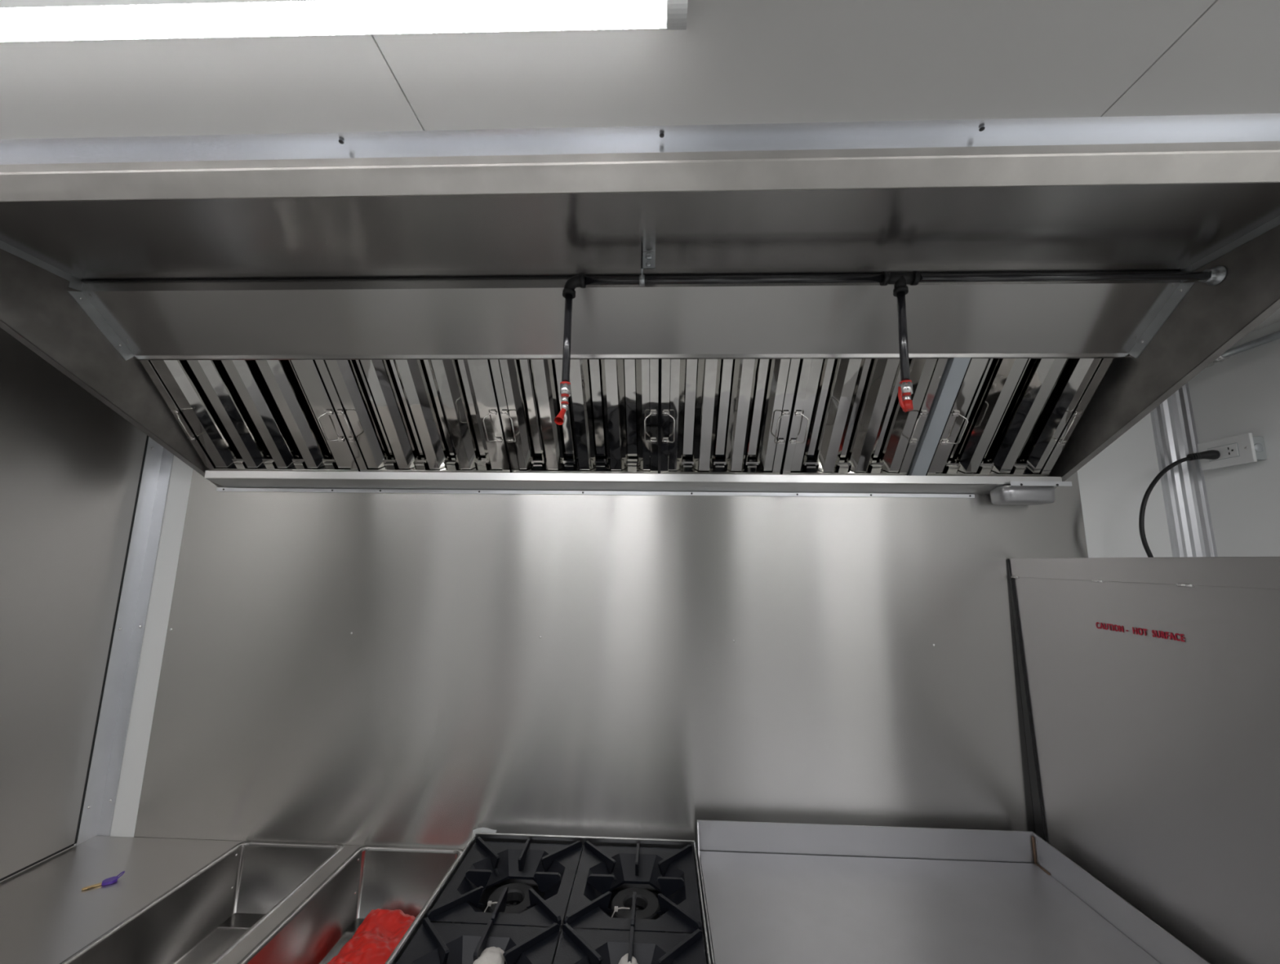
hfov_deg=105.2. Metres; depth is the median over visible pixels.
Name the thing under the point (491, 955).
paper wad
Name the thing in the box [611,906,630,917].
tie
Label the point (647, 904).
gas range
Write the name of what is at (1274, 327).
trim
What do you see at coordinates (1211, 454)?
power cord
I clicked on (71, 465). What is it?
wall panel
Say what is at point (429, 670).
backsplash
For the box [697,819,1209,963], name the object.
griddle
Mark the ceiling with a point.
(734, 61)
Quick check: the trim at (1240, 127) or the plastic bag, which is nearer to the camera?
the trim at (1240, 127)
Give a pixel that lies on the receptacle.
(1229, 451)
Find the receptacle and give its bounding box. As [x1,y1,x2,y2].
[1207,442,1239,461]
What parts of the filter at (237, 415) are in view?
handle, handle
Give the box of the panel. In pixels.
[1007,556,1279,963]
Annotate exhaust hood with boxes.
[0,141,1279,497]
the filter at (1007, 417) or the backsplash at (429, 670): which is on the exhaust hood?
the filter at (1007, 417)
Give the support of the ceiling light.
attached to the ceiling
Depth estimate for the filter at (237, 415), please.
1.39 m
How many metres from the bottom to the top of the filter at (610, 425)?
0.320 m
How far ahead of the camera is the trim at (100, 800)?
1.48 m
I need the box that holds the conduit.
[1206,330,1279,367]
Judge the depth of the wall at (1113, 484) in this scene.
1.47 m
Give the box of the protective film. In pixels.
[471,827,496,838]
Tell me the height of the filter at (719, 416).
0.320 m
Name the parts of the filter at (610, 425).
handle, handle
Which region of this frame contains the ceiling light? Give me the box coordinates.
[0,0,688,41]
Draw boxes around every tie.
[484,901,497,912]
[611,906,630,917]
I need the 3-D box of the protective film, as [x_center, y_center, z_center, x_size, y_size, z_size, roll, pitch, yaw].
[-0.436,0.990,1.369,0.068,0.045,0.007,3,-9,-12]
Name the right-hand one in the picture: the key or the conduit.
the conduit
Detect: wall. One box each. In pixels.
[0,844,75,882]
[110,413,1173,837]
[1187,338,1279,556]
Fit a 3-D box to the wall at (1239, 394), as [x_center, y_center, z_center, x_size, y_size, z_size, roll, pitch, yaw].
[1.601,0.499,0.224,0.050,2.470,2.280,0,-9,2]
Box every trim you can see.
[0,112,1279,164]
[75,436,173,845]
[1150,382,1217,557]
[1228,321,1279,349]
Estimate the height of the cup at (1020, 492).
0.059 m
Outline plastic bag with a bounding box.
[327,908,415,963]
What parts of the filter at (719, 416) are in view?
handle, handle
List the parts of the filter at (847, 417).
handle, handle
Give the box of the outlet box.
[1197,432,1266,470]
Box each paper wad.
[472,946,504,963]
[618,953,637,963]
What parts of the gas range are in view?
burner grate, burner grate, burner, burner grate, burner grate, burner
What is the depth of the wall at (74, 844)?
1.28 m
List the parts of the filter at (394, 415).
handle, handle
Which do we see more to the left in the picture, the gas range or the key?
the key
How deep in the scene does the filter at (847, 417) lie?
1.33 m
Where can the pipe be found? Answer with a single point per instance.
(1214, 276)
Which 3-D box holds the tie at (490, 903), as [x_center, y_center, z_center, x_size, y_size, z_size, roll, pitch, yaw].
[-0.345,1.004,1.145,0.048,0.040,0.011,4,-10,-17]
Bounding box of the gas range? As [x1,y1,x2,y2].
[387,832,711,963]
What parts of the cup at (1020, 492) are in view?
hanger rail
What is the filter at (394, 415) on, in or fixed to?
on the exhaust hood
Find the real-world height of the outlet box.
0.077 m
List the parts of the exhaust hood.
panel, plenum panel, panel, panel, filler strip, panel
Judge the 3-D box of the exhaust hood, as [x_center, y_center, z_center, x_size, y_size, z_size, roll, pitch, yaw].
[-0.045,-0.258,1.127,3.042,0.466,0.854,0,-9,2]
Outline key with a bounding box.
[81,871,124,889]
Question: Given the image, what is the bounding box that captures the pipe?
[554,252,1226,425]
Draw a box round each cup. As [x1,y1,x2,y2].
[990,480,1071,505]
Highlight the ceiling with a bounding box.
[0,0,1279,333]
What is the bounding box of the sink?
[0,835,463,963]
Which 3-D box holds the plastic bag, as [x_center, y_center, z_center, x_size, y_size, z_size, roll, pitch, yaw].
[-0.634,1.142,1.203,0.210,0.059,0.244,0,-9,2]
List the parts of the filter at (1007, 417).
handle, handle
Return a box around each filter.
[139,360,360,471]
[315,359,511,472]
[489,359,658,473]
[660,359,799,475]
[780,358,947,475]
[925,358,1113,476]
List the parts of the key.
blade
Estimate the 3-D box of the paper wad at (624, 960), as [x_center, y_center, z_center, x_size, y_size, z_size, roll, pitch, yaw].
[-0.022,0.934,0.929,0.043,0.051,0.069,2,-9,-9]
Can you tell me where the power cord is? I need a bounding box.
[1138,449,1220,557]
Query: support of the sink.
on the floor
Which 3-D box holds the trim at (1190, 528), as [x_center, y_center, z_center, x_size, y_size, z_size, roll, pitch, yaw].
[1.587,0.384,1.375,0.089,1.520,0.010,-5,-11,32]

